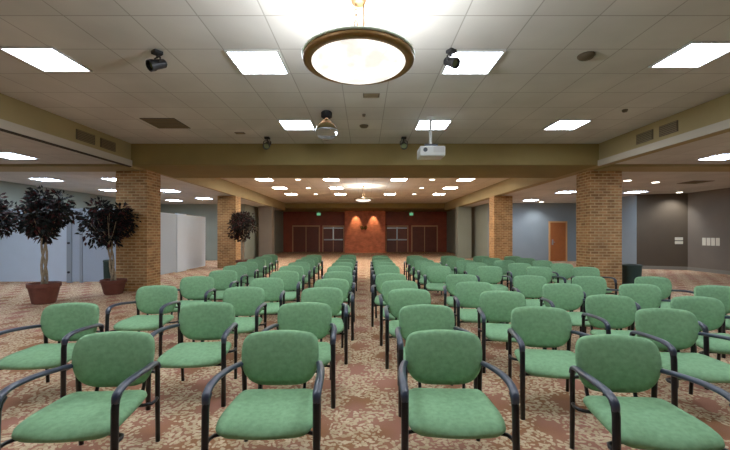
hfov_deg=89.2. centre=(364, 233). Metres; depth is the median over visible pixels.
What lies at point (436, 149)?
grille
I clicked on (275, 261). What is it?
armchair
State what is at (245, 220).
potted tree
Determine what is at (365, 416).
floor
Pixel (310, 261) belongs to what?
armchair
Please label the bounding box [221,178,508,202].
ceiling
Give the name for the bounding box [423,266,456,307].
armchair
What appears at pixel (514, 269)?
armchair
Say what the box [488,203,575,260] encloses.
wall
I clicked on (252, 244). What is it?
wall
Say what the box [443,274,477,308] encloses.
armchair
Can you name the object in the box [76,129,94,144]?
wall grille
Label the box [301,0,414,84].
chandelier
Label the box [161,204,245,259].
wall
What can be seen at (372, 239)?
wall
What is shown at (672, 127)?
wall grille
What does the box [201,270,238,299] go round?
armchair
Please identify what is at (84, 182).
ceiling
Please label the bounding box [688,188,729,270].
wall
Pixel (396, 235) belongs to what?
door
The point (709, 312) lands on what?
armchair
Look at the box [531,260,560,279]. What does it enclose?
armchair
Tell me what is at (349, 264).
armchair
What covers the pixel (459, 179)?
recessed light
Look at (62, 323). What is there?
armchair
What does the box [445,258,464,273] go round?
armchair
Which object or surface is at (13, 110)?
beam
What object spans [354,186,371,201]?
chandelier
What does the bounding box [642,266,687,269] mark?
baseboard
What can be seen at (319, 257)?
armchair
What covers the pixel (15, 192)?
wall
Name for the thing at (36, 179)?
diffuser
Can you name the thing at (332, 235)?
door
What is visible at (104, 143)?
wall grille
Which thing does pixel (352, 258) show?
armchair
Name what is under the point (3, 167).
beam
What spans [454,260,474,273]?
armchair
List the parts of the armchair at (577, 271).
backrest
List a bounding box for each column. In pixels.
[116,170,160,291]
[217,196,240,267]
[259,206,273,256]
[456,206,470,258]
[489,196,512,259]
[576,170,621,291]
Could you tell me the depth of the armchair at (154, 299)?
4.93 m
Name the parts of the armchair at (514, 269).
backrest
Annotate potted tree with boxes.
[0,192,23,238]
[10,185,80,304]
[75,196,141,294]
[226,211,257,263]
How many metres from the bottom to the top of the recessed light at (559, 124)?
0.020 m
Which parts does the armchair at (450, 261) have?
backrest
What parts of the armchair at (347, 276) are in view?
backrest, leg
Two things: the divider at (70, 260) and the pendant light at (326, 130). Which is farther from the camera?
the divider at (70, 260)
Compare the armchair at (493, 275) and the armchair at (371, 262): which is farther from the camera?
the armchair at (371, 262)
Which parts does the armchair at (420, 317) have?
leg, armrest, leg, backrest, armrest, leg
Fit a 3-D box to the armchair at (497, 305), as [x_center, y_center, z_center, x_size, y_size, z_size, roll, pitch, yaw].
[1.640,1.099,4.274,0.678,0.803,0.682,0,0,8]
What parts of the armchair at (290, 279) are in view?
backrest, seat, leg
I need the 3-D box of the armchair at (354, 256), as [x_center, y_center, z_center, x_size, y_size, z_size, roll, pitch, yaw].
[-0.566,1.099,12.221,0.678,0.803,0.682,0,0,1]
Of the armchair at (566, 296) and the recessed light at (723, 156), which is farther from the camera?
the recessed light at (723, 156)
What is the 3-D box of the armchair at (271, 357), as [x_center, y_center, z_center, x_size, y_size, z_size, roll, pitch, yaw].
[-0.593,1.099,2.391,0.678,0.803,0.682,0,0,-2]
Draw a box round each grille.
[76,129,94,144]
[100,138,115,151]
[434,147,443,151]
[636,129,652,144]
[659,120,677,136]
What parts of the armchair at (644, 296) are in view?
backrest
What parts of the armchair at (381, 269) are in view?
backrest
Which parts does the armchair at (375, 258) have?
backrest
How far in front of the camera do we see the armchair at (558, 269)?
8.79 m
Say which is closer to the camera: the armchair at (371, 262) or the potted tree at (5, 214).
the potted tree at (5, 214)
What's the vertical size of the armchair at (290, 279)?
0.803 m
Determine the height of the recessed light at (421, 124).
0.020 m
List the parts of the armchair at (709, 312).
backrest, armrest, leg, seat, leg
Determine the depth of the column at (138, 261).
9.65 m
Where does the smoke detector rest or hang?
attached to the ceiling at (539, 81)
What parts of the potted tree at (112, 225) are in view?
pot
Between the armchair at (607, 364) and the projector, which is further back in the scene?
the projector
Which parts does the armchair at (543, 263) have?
backrest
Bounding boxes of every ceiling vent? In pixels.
[139,118,190,128]
[363,93,379,97]
[677,181,710,183]
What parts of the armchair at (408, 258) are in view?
backrest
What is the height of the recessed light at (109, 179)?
0.020 m
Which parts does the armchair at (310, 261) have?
backrest, leg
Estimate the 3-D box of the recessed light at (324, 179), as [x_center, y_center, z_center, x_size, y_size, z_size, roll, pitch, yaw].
[-1.360,-2.190,14.900,0.650,0.020,0.650,0,0,0]
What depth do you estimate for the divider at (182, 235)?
14.78 m
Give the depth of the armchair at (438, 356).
2.41 m
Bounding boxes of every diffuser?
[36,179,58,180]
[391,179,405,180]
[416,121,449,128]
[546,121,588,128]
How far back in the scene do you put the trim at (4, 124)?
6.83 m
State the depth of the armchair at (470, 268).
8.98 m
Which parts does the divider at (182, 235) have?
panel, post, panel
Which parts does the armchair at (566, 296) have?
armrest, backrest, seat, leg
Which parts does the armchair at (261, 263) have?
backrest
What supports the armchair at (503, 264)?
on the floor
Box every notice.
[711,238,714,245]
[716,238,719,245]
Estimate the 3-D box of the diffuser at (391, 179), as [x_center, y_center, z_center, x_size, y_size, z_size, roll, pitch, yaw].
[1.360,-2.193,14.900,0.600,0.011,0.600,0,0,0]
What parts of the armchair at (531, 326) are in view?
leg, armrest, leg, backrest, seat, leg, armrest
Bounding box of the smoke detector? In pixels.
[577,51,595,60]
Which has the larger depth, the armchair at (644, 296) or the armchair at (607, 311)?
the armchair at (644, 296)
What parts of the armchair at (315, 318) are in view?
armrest, backrest, seat, leg, leg, armrest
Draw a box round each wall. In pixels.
[0,181,115,208]
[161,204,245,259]
[246,204,282,257]
[283,212,446,251]
[345,211,384,252]
[447,203,487,255]
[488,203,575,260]
[622,195,636,263]
[637,193,687,266]
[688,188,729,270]
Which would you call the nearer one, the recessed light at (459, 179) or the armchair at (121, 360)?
the armchair at (121, 360)
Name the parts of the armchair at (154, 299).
leg, armrest, seat, backrest, leg, armrest, leg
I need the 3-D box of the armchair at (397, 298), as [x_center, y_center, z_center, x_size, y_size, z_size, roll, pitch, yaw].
[0.559,1.099,4.441,0.678,0.803,0.682,0,0,0]
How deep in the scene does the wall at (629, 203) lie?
16.44 m
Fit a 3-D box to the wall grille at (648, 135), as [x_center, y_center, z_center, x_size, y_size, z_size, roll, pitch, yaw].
[5.679,-1.970,7.520,0.022,0.200,0.440,0,0,0]
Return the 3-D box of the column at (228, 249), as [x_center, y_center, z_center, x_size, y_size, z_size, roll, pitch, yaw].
[-6.095,-0.090,16.625,0.810,3.180,0.650,0,0,0]
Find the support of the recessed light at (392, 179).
in the ceiling at (408, 191)
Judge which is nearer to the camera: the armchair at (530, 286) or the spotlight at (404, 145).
the armchair at (530, 286)
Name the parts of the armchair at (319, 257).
backrest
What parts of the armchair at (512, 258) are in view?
backrest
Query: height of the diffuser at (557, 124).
0.011 m
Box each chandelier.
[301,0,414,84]
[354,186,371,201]
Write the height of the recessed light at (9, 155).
0.020 m
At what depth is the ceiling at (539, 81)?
4.98 m
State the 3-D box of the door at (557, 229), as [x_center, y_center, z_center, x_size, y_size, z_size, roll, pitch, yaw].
[10.625,0.400,20.346,1.010,2.200,0.109,0,0,0]
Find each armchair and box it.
[0,302,103,397]
[0,331,160,449]
[105,285,180,356]
[146,302,237,409]
[162,276,215,334]
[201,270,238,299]
[201,286,266,341]
[201,330,324,449]
[211,265,248,300]
[235,277,285,338]
[236,262,258,283]
[246,259,266,285]
[248,256,272,284]
[258,302,336,408]
[260,271,300,317]
[263,254,278,270]
[279,266,304,290]
[288,262,310,291]
[295,259,315,286]
[301,257,319,279]
[301,287,347,364]
[306,255,322,277]
[314,278,353,340]
[322,266,354,291]
[323,271,354,321]
[332,262,355,282]
[335,259,356,290]
[338,257,356,282]
[341,255,357,280]
[370,255,387,263]
[370,257,389,269]
[370,259,392,291]
[371,262,395,285]
[371,273,405,326]
[373,265,399,306]
[378,280,417,345]
[384,288,430,368]
[395,304,476,416]
[398,329,519,449]
[404,255,421,279]
[408,257,427,280]
[412,259,438,292]
[417,262,441,294]
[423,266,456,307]
[439,256,456,270]
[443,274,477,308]
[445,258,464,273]
[453,281,508,349]
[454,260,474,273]
[463,263,486,274]
[473,256,489,262]
[475,266,511,290]
[477,290,546,372]
[482,258,500,283]
[494,260,514,280]
[504,256,520,282]
[507,263,541,297]
[507,306,604,419]
[511,275,546,306]
[516,258,535,266]
[525,266,566,298]
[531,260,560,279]
[540,283,605,349]
[548,263,573,283]
[569,276,630,332]
[569,334,729,449]
[570,267,616,294]
[581,294,678,387]
[616,284,696,352]
[629,308,729,406]
[634,276,700,331]
[670,296,729,389]
[694,285,729,357]
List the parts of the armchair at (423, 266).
seat, backrest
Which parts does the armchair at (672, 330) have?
armrest, backrest, leg, leg, seat, armrest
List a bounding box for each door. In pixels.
[292,225,319,251]
[322,225,343,251]
[386,225,407,251]
[411,225,437,251]
[549,221,566,260]
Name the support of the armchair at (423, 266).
on the floor
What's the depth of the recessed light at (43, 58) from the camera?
4.61 m
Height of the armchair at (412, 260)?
0.803 m
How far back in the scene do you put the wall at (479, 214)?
22.67 m
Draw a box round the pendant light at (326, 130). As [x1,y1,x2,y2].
[315,110,337,140]
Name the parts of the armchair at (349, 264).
backrest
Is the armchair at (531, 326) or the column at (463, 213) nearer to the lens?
the armchair at (531, 326)
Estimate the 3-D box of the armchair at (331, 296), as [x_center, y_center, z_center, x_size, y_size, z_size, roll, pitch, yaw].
[-0.546,1.099,4.571,0.678,0.803,0.682,0,0,-3]
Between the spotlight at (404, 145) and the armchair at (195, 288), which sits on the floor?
the armchair at (195, 288)
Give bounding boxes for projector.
[417,116,444,159]
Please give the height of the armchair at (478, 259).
0.803 m
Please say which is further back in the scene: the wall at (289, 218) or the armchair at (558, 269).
the wall at (289, 218)
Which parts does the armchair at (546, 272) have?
backrest, armrest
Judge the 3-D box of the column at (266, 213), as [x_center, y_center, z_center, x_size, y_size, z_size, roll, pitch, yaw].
[-6.095,-0.090,22.925,0.810,3.180,0.650,0,0,0]
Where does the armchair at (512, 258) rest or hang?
on the floor
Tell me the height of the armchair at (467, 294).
0.803 m
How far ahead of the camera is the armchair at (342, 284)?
5.75 m
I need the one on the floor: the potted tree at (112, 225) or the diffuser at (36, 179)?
the potted tree at (112, 225)
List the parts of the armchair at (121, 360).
leg, armrest, seat rail, seat, leg, backrest, leg, armrest, seat rail, leg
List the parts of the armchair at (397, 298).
leg, armrest, seat, backrest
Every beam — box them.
[0,93,284,209]
[0,164,142,171]
[131,144,598,177]
[445,93,729,209]
[594,164,729,171]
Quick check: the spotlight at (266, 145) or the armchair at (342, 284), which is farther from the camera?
the spotlight at (266, 145)
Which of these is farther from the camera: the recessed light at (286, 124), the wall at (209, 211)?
the wall at (209, 211)
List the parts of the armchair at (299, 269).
backrest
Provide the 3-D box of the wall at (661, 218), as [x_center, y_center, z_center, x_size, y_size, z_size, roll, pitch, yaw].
[12.606,-0.125,15.727,1.793,3.250,0.111,0,0,21]
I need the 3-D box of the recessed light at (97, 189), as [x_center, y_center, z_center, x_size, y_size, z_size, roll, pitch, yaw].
[-9.800,-1.690,14.300,0.650,0.020,0.650,0,0,0]
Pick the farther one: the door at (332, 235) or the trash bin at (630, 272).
the door at (332, 235)
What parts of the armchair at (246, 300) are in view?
backrest, seat, leg, armrest, leg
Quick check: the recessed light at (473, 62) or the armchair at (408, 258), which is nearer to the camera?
the recessed light at (473, 62)
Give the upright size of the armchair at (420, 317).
0.803 m
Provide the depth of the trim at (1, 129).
6.87 m
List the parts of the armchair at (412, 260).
backrest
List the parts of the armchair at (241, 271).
backrest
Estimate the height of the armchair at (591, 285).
0.803 m
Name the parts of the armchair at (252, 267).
backrest, seat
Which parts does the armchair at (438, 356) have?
armrest, leg, backrest, seat, seat rail, leg, armrest, leg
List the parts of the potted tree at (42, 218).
pot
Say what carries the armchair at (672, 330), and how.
on the floor
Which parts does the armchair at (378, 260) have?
backrest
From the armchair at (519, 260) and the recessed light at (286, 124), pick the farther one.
the armchair at (519, 260)
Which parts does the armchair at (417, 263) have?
backrest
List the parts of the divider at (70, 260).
panel, post, panel, post, panel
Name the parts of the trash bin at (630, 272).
lid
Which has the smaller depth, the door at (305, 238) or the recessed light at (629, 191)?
the recessed light at (629, 191)
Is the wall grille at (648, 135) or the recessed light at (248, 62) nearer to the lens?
the recessed light at (248, 62)
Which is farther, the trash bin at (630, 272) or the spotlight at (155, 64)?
the trash bin at (630, 272)
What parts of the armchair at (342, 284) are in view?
backrest, seat, leg, armrest, leg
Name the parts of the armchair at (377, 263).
backrest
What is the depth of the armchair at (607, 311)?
4.20 m
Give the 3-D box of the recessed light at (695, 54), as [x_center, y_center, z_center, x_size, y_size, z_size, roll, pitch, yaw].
[4.050,-2.190,4.540,0.650,0.020,0.650,0,0,0]
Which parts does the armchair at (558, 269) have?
seat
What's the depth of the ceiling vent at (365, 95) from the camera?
5.84 m
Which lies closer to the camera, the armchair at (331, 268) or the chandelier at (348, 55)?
the chandelier at (348, 55)
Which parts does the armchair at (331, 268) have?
backrest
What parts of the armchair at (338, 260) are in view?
backrest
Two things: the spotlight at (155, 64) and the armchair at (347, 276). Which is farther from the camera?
the armchair at (347, 276)
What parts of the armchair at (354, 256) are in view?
backrest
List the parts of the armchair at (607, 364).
leg, seat rail, armrest, leg, backrest, seat, leg, seat rail, armrest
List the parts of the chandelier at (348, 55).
chain, lamp shade, cord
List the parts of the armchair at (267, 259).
backrest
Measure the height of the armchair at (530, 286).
0.803 m
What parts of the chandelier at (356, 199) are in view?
lamp shade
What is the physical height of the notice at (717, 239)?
0.300 m
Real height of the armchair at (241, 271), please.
0.803 m
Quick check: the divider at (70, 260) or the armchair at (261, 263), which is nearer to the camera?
the armchair at (261, 263)
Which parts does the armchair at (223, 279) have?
seat, backrest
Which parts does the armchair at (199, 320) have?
leg, armrest, leg, seat, backrest, leg, armrest, leg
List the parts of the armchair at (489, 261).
backrest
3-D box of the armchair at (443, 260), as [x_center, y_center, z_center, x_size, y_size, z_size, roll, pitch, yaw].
[2.671,1.099,11.652,0.678,0.803,0.682,0,0,6]
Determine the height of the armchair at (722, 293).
0.803 m
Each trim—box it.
[0,119,131,165]
[0,128,131,166]
[598,119,729,165]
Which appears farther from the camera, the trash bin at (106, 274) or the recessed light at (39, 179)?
the recessed light at (39, 179)
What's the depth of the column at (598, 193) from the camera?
9.65 m
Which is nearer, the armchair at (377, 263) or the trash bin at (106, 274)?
the armchair at (377, 263)
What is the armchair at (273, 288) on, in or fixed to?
on the floor
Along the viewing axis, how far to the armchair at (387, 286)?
5.52 m
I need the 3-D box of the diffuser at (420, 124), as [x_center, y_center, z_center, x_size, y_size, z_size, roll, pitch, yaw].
[1.360,-2.193,7.440,0.600,0.011,0.600,0,0,0]
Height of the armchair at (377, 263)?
0.803 m
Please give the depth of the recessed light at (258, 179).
14.85 m
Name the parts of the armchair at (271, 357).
leg, armrest, leg, seat rail, seat, backrest, leg, armrest, leg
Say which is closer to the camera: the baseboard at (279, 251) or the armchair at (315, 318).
the armchair at (315, 318)
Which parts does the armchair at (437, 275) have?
seat, backrest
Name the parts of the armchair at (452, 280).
leg, seat, backrest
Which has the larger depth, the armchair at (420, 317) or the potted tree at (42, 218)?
the potted tree at (42, 218)
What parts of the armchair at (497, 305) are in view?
leg, armrest, leg, seat, backrest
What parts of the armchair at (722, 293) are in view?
backrest, leg, seat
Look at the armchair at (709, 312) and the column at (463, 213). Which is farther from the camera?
the column at (463, 213)
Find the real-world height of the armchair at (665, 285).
0.803 m
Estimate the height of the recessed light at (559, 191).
0.020 m
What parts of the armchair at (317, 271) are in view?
backrest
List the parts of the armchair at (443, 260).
backrest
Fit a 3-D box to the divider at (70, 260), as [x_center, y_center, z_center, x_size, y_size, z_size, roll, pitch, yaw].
[-9.385,0.350,11.435,3.910,2.300,0.130,0,0,0]
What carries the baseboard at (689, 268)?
attached to the wall at (708, 211)
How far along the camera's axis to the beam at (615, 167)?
9.26 m
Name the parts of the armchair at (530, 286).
backrest, seat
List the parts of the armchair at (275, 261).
backrest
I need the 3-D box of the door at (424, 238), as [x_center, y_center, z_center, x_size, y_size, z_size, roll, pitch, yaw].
[4.950,0.390,30.770,2.200,2.220,0.060,0,0,0]
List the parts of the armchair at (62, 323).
armrest, seat, leg, leg, backrest, armrest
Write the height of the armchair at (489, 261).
0.803 m
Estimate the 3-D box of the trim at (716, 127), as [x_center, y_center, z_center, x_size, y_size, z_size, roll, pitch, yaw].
[5.676,-1.720,2.500,0.031,0.140,13.000,0,0,0]
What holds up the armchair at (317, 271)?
on the floor
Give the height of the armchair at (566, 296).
0.803 m
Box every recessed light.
[0,46,92,71]
[0,152,38,158]
[27,178,63,180]
[97,189,115,190]
[100,178,115,180]
[161,190,181,191]
[224,50,288,74]
[254,178,273,180]
[277,120,314,129]
[322,178,339,180]
[390,178,407,180]
[414,120,452,129]
[441,50,505,74]
[456,178,475,180]
[542,120,592,129]
[555,191,575,192]
[623,191,648,192]
[648,41,729,67]
[695,153,729,159]
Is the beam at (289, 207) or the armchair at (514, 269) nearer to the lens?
the armchair at (514, 269)
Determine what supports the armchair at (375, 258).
on the floor
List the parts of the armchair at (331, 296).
backrest, seat, leg, armrest, leg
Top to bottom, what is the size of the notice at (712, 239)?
0.300 m
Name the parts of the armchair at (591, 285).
leg, backrest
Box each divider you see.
[0,208,115,282]
[161,212,204,274]
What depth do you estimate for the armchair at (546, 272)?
7.91 m
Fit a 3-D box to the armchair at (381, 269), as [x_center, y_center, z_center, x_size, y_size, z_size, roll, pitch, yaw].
[0.499,1.099,7.971,0.678,0.803,0.682,0,0,0]
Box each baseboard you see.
[246,251,283,258]
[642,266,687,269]
[688,267,729,274]
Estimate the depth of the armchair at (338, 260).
10.26 m
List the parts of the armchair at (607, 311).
leg, armrest, backrest, seat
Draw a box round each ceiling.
[0,0,729,143]
[0,131,279,209]
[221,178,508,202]
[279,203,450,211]
[452,132,729,209]
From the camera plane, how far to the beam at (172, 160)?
9.00 m
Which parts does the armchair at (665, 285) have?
backrest, seat, armrest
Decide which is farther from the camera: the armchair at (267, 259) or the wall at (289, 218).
the wall at (289, 218)
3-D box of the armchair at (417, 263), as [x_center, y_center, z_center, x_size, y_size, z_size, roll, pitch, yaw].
[1.591,1.099,9.832,0.678,0.803,0.682,0,0,6]
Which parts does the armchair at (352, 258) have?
backrest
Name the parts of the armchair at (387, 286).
armrest, leg, seat, backrest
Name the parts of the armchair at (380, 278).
leg, leg, seat, backrest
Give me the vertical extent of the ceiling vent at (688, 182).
0.020 m
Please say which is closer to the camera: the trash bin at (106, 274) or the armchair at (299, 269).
the armchair at (299, 269)
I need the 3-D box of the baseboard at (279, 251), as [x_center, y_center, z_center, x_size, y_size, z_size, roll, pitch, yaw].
[-6.790,1.440,25.950,0.020,0.120,9.700,0,0,0]
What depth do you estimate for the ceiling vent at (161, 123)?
7.33 m
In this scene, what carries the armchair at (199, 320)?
on the floor
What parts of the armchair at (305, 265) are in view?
backrest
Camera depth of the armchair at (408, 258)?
12.02 m
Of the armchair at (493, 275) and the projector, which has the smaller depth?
the projector
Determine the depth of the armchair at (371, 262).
12.10 m
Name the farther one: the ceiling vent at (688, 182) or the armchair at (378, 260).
the ceiling vent at (688, 182)
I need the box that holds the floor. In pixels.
[0,252,729,449]
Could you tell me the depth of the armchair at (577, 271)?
7.83 m
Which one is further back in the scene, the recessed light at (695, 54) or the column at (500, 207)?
the column at (500, 207)
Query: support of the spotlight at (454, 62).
attached to the ceiling at (539, 81)
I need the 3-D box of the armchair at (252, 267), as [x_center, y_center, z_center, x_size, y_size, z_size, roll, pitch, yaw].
[-2.944,1.099,9.042,0.678,0.803,0.682,0,0,-5]
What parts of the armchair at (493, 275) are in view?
backrest, seat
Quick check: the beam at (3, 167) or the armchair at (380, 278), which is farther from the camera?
the beam at (3, 167)
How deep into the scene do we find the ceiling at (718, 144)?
11.33 m
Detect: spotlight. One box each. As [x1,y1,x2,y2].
[145,49,167,71]
[263,137,270,149]
[400,137,407,149]
[443,47,460,68]
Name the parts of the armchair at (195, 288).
seat, backrest, armrest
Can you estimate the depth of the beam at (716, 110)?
7.78 m
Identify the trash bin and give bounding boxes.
[103,260,113,278]
[622,264,642,283]
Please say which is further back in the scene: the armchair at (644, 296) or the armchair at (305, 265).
the armchair at (305, 265)
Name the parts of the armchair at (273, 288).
backrest, seat, armrest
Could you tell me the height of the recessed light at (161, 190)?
0.020 m
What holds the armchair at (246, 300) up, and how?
on the floor
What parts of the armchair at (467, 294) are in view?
leg, armrest, leg, backrest, seat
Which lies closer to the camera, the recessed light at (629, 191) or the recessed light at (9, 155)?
the recessed light at (9, 155)

